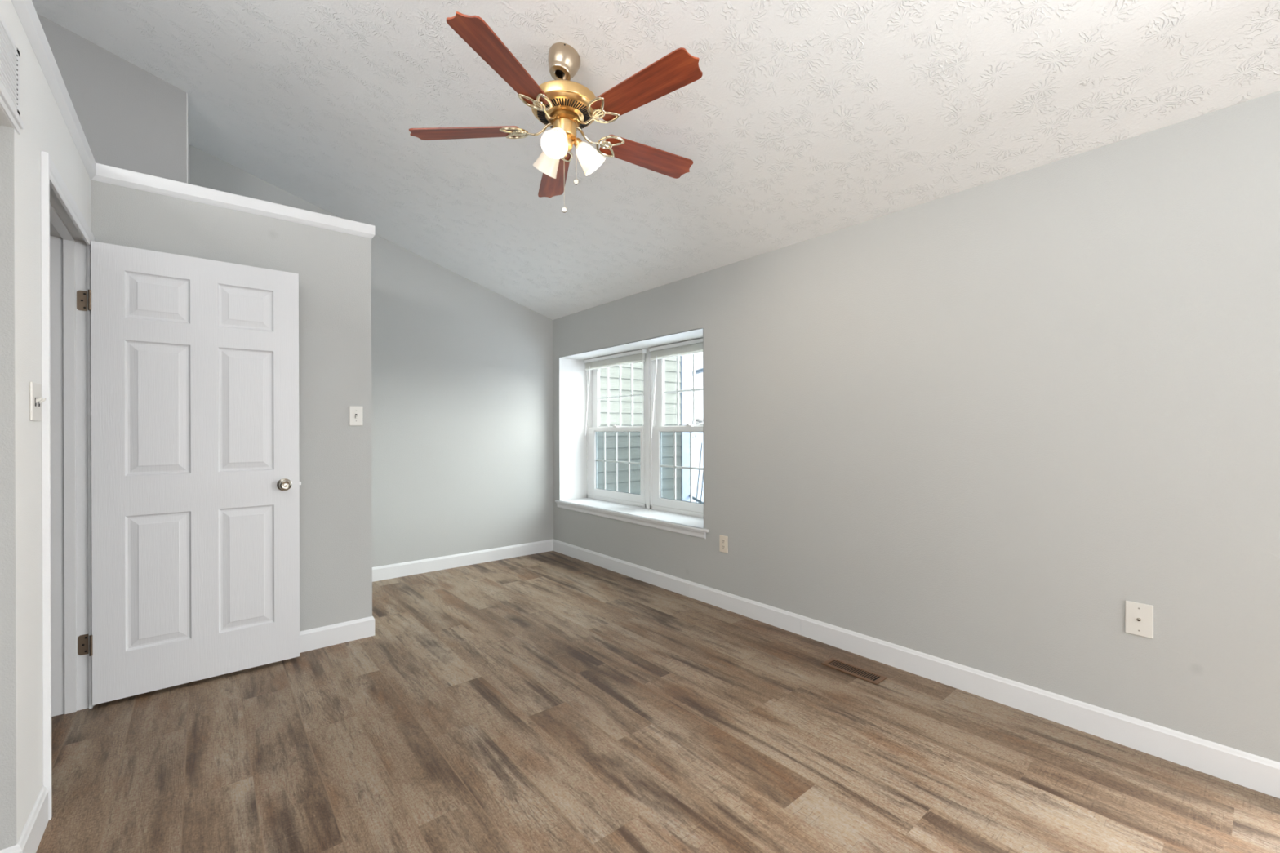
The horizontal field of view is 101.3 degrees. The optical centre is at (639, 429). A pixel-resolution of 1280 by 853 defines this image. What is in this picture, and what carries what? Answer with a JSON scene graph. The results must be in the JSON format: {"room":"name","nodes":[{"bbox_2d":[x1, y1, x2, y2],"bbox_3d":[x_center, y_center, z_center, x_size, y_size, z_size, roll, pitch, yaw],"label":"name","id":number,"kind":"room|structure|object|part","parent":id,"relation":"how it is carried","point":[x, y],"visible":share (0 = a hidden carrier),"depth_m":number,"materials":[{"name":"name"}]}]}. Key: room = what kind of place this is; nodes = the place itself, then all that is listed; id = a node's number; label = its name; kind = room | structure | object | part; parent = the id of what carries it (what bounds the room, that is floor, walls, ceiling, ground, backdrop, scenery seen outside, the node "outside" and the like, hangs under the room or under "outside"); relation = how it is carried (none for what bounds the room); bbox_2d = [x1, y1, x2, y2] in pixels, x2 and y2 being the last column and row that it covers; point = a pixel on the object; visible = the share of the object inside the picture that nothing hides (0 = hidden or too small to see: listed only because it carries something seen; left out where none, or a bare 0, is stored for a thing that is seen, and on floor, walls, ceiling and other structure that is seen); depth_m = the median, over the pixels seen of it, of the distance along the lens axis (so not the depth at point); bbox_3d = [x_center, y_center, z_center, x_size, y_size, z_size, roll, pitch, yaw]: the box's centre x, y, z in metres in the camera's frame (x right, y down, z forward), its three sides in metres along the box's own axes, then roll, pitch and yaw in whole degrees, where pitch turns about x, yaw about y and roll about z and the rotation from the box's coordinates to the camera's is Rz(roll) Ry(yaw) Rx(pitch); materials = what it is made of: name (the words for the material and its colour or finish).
{"room":"empty bedroom","nodes":[
{"label":"empty bedroom","id":0,"kind":"room"},
{"bbox_2d":[0,124,16,850],"bbox_3d":[-1.718,0.210,1.370,0.114,2.032,0.003,0,0,-40],"label":"wall","id":1,"kind":"structure","parent":0,"point":[7,420],"depth_m":1.40,"materials":[{"name":"grey paint"}]},
{"bbox_2d":[0,0,90,844],"bbox_3d":[-0.345,0.021,-0.275,0.115,2.400,6.820,0,0,-40],"label":"wall","id":2,"kind":"structure","parent":0,"point":[45,129],"depth_m":1.52,"materials":[{"name":"white paint"}]},
{"bbox_2d":[0,12,19,115],"bbox_3d":[-1.539,-0.943,1.245,0.005,0.180,0.500,0,0,-40],"label":"air vent","id":3,"kind":"object","parent":2,"relation":"in","point":[9,51],"visible":0.81,"depth_m":1.36,"materials":[{"name":"white metal"}]},
{"bbox_2d":[0,82,23,134],"bbox_3d":[-1.173,-0.828,0.810,0.010,0.038,1.643,0,0,-40],"label":"trim","id":4,"kind":"structure","parent":2,"relation":"attached to","point":[6,104],"depth_m":1.36,"materials":[{"name":"white paint"}]},
{"bbox_2d":[0,786,48,852],"bbox_3d":[-1.802,1.169,1.485,0.127,0.114,0.308,0,0,-40],"label":"baseboard","id":5,"kind":"structure","parent":2,"relation":"attached to","point":[29,840],"depth_m":1.52,"materials":[{"name":"white paint"}]},
{"bbox_2d":[29,382,45,421],"bbox_3d":[-1.801,-0.082,1.573,0.019,0.114,0.116,0,0,-40],"label":"light switch","id":6,"kind":"object","parent":2,"relation":"attached to","point":[36,399],"visible":1,"depth_m":1.55,"materials":[{"name":"white plastic"}]},
{"bbox_2d":[11,0,96,179],"bbox_3d":[-0.298,-1.177,-0.232,0.019,0.075,6.820,0,0,-40],"label":"trim","id":7,"kind":"structure","parent":2,"relation":"attached to","point":[25,10],"depth_m":1.72,"materials":[{"name":"white paint"}]},
{"bbox_2d":[40,151,95,820],"bbox_3d":[-2.201,0.180,1.963,0.132,2.096,0.928,0,0,-40],"label":"door frame","id":8,"kind":"structure","parent":2,"relation":"attached to","point":[68,248],"depth_m":2.26,"materials":[{"name":"white paint"}]},
{"bbox_2d":[76,240,301,705],"bbox_3d":[-2.128,0.191,2.543,0.826,2.035,0.144,0,0,-40],"label":"door","id":9,"kind":"structure","parent":2,"relation":"in","point":[194,361],"depth_m":2.51,"materials":[{"name":"white paint"}]},
{"bbox_3d":[-1.843,0.289,2.726,0.065,0.065,0.060,0,0,-40],"label":"knob","id":10,"kind":"part","parent":9,"relation":"part of","materials":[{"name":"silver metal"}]},
{"bbox_2d":[36,13,186,183],"bbox_3d":[-3.352,-1.782,2.791,1.438,1.158,0.701,0,0,-40],"label":"wall","id":11,"kind":"structure","parent":0,"point":[131,118],"depth_m":2.82,"materials":[{"name":"grey paint"}]},
{"bbox_2d":[186,93,189,183],"bbox_3d":[-2.798,-1.558,3.253,0.003,0.707,0.700,0,0,-40],"label":"wall","id":12,"kind":"structure","parent":0,"point":[188,132],"depth_m":3.13,"materials":[{"name":"white paint"}]},
{"bbox_2d":[90,179,372,631],"bbox_3d":[-2.475,0.029,3.181,1.274,2.400,1.217,0,0,-40],"label":"wall","id":13,"kind":"structure","parent":0,"point":[333,268],"depth_m":2.95,"materials":[{"name":"grey paint"}]},
{"bbox_2d":[91,163,375,239],"bbox_3d":[-2.422,-1.169,3.217,1.178,0.075,1.236,0,0,-40],"label":"trim","id":14,"kind":"structure","parent":13,"relation":"attached to","point":[105,174],"depth_m":2.67,"materials":[{"name":"white paint"}]},
{"bbox_2d":[299,616,374,653],"bbox_3d":[-2.410,1.171,3.217,1.159,0.114,1.217,0,0,-40],"label":"baseboard","id":15,"kind":"structure","parent":13,"relation":"attached to","point":[352,630],"depth_m":2.99,"materials":[{"name":"white paint"}]},
{"bbox_2d":[349,405,363,426],"bbox_3d":[-1.654,-0.078,3.062,0.071,0.115,0.019,0,0,-40],"label":"light switch","id":16,"kind":"object","parent":13,"relation":"attached to","point":[356,419],"visible":1,"depth_m":3.06,"materials":[{"name":"white plastic"}]},
{"bbox_2d":[189,144,553,567],"bbox_3d":[-2.541,-0.568,3.999,4.225,3.593,0.120,0,0,-40],"label":"wall","id":17,"kind":"structure","parent":0,"point":[462,436],"depth_m":4.62,"materials":[{"name":"grey paint"}]},
{"bbox_2d":[372,538,553,582],"bbox_3d":[-1.619,1.169,4.677,1.950,0.114,0.012,0,0,-40],"label":"baseboard","id":18,"kind":"structure","parent":17,"relation":"attached to","point":[424,566],"depth_m":4.67,"materials":[{"name":"white paint"}]},
{"bbox_2d":[596,355,681,500],"bbox_3d":[-0.096,-0.458,6.215,1.580,5.319,0.136,0,0,-40],"label":"wall","id":19,"kind":"structure","parent":0,"point":[670,363],"depth_m":6.14,"materials":[{"name":"grey"}]},
{"bbox_2d":[680,361,681,500],"bbox_3d":[0.513,-0.458,6.658,0.015,5.315,0.016,0,0,-40],"label":"trim","id":20,"kind":"structure","parent":19,"relation":"attached to","point":[680,362],"depth_m":6.65,"materials":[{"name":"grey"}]},
{"bbox_2d":[680,354,692,501],"bbox_3d":[0.555,-0.458,6.761,0.182,5.315,0.152,0,0,-40],"label":"board","id":21,"kind":"object","parent":19,"relation":"attached to","point":[686,360],"visible":0.07,"depth_m":6.69,"materials":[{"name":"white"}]},
{"bbox_2d":[688,442,703,503],"bbox_3d":[0.822,0.642,6.373,0.210,0.951,0.942,0,0,-19],"label":"rail","id":22,"kind":"object","parent":21,"relation":"attached to","point":[693,497],"visible":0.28,"depth_m":6.50,"materials":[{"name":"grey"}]},
{"bbox_3d":[0.753,0.892,6.350,0.032,0.122,0.943,0,0,-17],"label":"rail","id":23,"kind":"part","parent":22,"relation":"part of","materials":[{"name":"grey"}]},
{"bbox_2d":[31,0,1279,319],"bbox_3d":[0.173,-1.785,0.955,4.740,1.586,8.277,0,0,-40],"label":"ceiling","id":24,"kind":"structure","parent":0,"point":[803,120],"depth_m":2.38,"materials":[{"name":"white paint"}]},
{"bbox_2d":[408,11,702,213],"bbox_3d":[-0.272,-1.231,2.196,1.241,0.695,1.250,0,0,-40],"label":"ceiling fan","id":25,"kind":"object","parent":24,"relation":"hanging from","point":[564,105],"visible":1,"depth_m":2.10,"materials":[{"name":"brown wood"}]},
{"bbox_3d":[-0.736,-1.249,2.212,0.474,0.006,0.135,0,13,3],"label":"blade","id":26,"kind":"part","parent":25,"relation":"part of","materials":[{"name":"brown wood"}]},
{"bbox_3d":[-0.465,-1.250,1.796,0.135,0.006,0.474,13,5,20],"label":"blade","id":27,"kind":"part","parent":25,"relation":"part of","materials":[{"name":"brown wood"}]},
{"bbox_3d":[-0.401,-1.146,2.259,0.109,0.129,0.126,0,0,-40],"label":"lamp shade","id":28,"kind":"part","parent":25,"relation":"part of","materials":[{"name":"white glass"}]},
{"bbox_3d":[-0.332,-1.146,2.075,0.119,0.129,0.115,0,0,-40],"label":"lamp shade","id":29,"kind":"part","parent":25,"relation":"part of","materials":[{"name":"white glass"}]},
{"bbox_3d":[-0.423,-1.250,2.599,0.135,0.006,0.474,-13,3,-15],"label":"blade","id":30,"kind":"part","parent":25,"relation":"part of","materials":[{"name":"brown wood"}]},
{"bbox_3d":[-0.329,-1.165,2.101,0.054,0.064,0.051,0,0,-40],"label":"bulb","id":31,"kind":"part","parent":25,"relation":"part of","materials":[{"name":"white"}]},
{"bbox_3d":[-0.309,-1.077,2.140,0.004,0.342,0.004,0,0,-40],"label":"pull chain","id":32,"kind":"part","parent":25,"relation":"part of","materials":[{"name":"silver metal"}]},
{"bbox_3d":[-0.266,-1.147,2.187,0.004,0.212,0.004,0,0,32],"label":"pull chain","id":33,"kind":"part","parent":25,"relation":"part of","materials":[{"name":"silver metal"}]},
{"bbox_3d":[-0.260,-1.200,2.206,0.062,0.050,0.046,0,0,-40],"label":"lamp arm","id":34,"kind":"part","parent":25,"relation":"part of","materials":[{"name":"gold metal"}]},
{"bbox_3d":[-0.204,-1.146,2.223,0.124,0.129,0.107,0,0,-40],"label":"lamp shade","id":35,"kind":"part","parent":25,"relation":"part of","materials":[{"name":"white glass"}]},
{"bbox_3d":[0.041,-1.252,2.421,0.474,0.006,0.135,0,-12,-33],"label":"blade","id":36,"kind":"part","parent":25,"relation":"part of","materials":[{"name":"brown wood"}]},
{"bbox_3d":[0.015,-1.252,1.925,0.474,0.006,0.135,0,-12,39],"label":"blade","id":37,"kind":"part","parent":25,"relation":"part of","materials":[{"name":"brown wood"}]},
{"bbox_2d":[35,551,1279,852],"bbox_3d":[0.078,1.220,0.867,4.225,0.001,8.037,0,0,-40],"label":"floor","id":38,"kind":"structure","parent":0,"point":[551,701],"depth_m":1.97,"materials":[{"name":"plastic"}]},
{"bbox_2d":[821,657,887,684],"bbox_3d":[1.074,1.213,2.642,0.108,0.006,0.292,0,0,-40],"label":"floor vent","id":39,"kind":"object","parent":38,"relation":"in","point":[873,677],"visible":1,"depth_m":2.63,"materials":[{"name":"brown metal"}]},
{"bbox_2d":[552,90,1279,762],"bbox_3d":[1.809,-0.086,2.393,0.395,2.600,8.157,0,0,-40],"label":"wall","id":40,"kind":"structure","parent":0,"point":[972,427],"depth_m":2.25,"materials":[{"name":"grey paint"}]},
{"bbox_2d":[586,353,645,507],"bbox_3d":[-0.215,-0.005,5.080,0.090,1.417,0.950,0,0,-40],"label":"window","id":41,"kind":"structure","parent":40,"relation":"in","point":[593,426],"depth_m":5.21,"materials":[{"name":"white plastic"}]},
{"bbox_3d":[-0.229,0.323,5.067,0.036,0.691,0.882,0,0,-40],"label":"sash","id":42,"kind":"part","parent":41,"relation":"part of","materials":[{"name":"white plastic"}]},
{"bbox_3d":[-0.201,-0.339,5.092,0.034,0.689,0.882,0,0,-40],"label":"sash","id":43,"kind":"part","parent":41,"relation":"part of","materials":[{"name":"white plastic"}]},
{"bbox_2d":[559,328,703,508],"bbox_3d":[-0.018,-0.007,4.595,0.410,1.421,1.955,0,0,-40],"label":"window","id":44,"kind":"structure","parent":40,"relation":"in","point":[572,372],"depth_m":5.26,"materials":[{"name":"white paint"}]},
{"bbox_2d":[583,348,650,511],"bbox_3d":[-0.227,-0.003,4.938,0.085,1.416,1.066,0,0,-40],"label":"window blind","id":45,"kind":"object","parent":44,"relation":"attached to","point":[637,356],"visible":1,"depth_m":4.94,"materials":[{"name":"white plastic"}]},
{"bbox_3d":[-0.257,-0.609,5.002,0.030,0.016,0.909,0,0,-40],"label":"rail","id":46,"kind":"part","parent":45,"relation":"part of","materials":[{"name":"white plastic"}]},
{"bbox_3d":[0.046,0.037,4.593,0.005,1.314,0.124,0,0,-26],"label":"lift cord","id":47,"kind":"part","parent":45,"relation":"part of","materials":[{"name":"white plastic"}]},
{"bbox_2d":[648,337,702,438],"bbox_3d":[0.365,-0.318,4.247,0.060,0.790,0.868,0,0,-40],"label":"window blind","id":48,"kind":"object","parent":44,"relation":"attached to","point":[694,346],"visible":0.62,"depth_m":4.34,"materials":[{"name":"white plastic"}]},
{"bbox_3d":[0.369,-0.611,4.251,0.030,0.016,0.844,0,0,-40],"label":"rail","id":49,"kind":"part","parent":48,"relation":"part of","materials":[{"name":"white plastic"}]},
{"bbox_2d":[555,497,709,538],"bbox_3d":[-0.029,0.739,4.578,0.422,0.072,2.053,0,0,-40],"label":"window sill","id":50,"kind":"structure","parent":40,"relation":"attached to","point":[692,526],"depth_m":4.36,"materials":[{"name":"white paint"}]},
{"bbox_2d":[649,353,703,517],"bbox_3d":[0.424,-0.007,4.314,0.090,1.417,0.949,0,0,-40],"label":"window","id":51,"kind":"structure","parent":40,"relation":"in","point":[690,508],"depth_m":4.57,"materials":[{"name":"white plastic"}]},
{"bbox_3d":[0.410,0.321,4.301,0.036,0.691,0.881,0,0,-40],"label":"sash","id":52,"kind":"part","parent":51,"relation":"part of","materials":[{"name":"white plastic"}]},
{"bbox_3d":[0.438,-0.341,4.326,0.034,0.689,0.881,0,0,-40],"label":"sash","id":53,"kind":"part","parent":51,"relation":"part of","materials":[{"name":"white plastic"}]},
{"bbox_2d":[719,534,728,553],"bbox_3d":[0.568,0.780,3.569,0.008,0.114,0.072,0,0,-40],"label":"wall outlet","id":54,"kind":"object","parent":40,"relation":"attached to","point":[723,540],"visible":1,"depth_m":3.56,"materials":[{"name":"beige plastic"}]},
{"bbox_2d":[552,539,1279,798],"bbox_3d":[1.695,1.157,2.217,0.012,0.114,8.037,0,0,-40],"label":"baseboard","id":55,"kind":"structure","parent":40,"relation":"attached to","point":[1257,773],"depth_m":2.32,"materials":[{"name":"white paint"}]},
{"bbox_2d":[1124,600,1153,638],"bbox_3d":[1.886,0.719,1.984,0.016,0.124,0.078,0,0,-40],"label":"cable wall plate","id":56,"kind":"object","parent":40,"relation":"attached to","point":[1139,617],"visible":1,"depth_m":1.99,"materials":[{"name":"white plastic"}]},
{"label":"outside","id":57,"kind":"structure","parent":0,"visible":0},
{"bbox_3d":[5.572,0.475,17.673,24.000,3.539,32.000,0,0,-40],"label":"ground","id":58,"kind":"structure","parent":57,"visible":0},
{"bbox_2d":[692,361,702,424],"bbox_3d":[4.343,-0.895,15.940,6.440,5.400,4.920,0,0,0],"label":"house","id":59,"kind":"structure","parent":58,"relation":"on","point":[698,366],"depth_m":14.00,"materials":[{"name":"white"}]},
{"bbox_2d":[692,431,703,502],"bbox_3d":[1.591,2.128,9.751,5.200,4.572,3.440,0,0,-40],"label":"snow bank","id":60,"kind":"object","parent":58,"relation":"on","point":[699,438],"visible":0.01,"depth_m":8.32,"materials":[{"name":"white"}]},
{"bbox_2d":[692,418,702,422],"bbox_3d":[0.914,-0.132,8.303,0.206,0.079,0.158,0,0,-40],"label":"rock","id":61,"kind":"object","parent":60,"relation":"on","point":[700,420],"visible":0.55,"depth_m":8.25,"materials":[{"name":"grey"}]}
]}

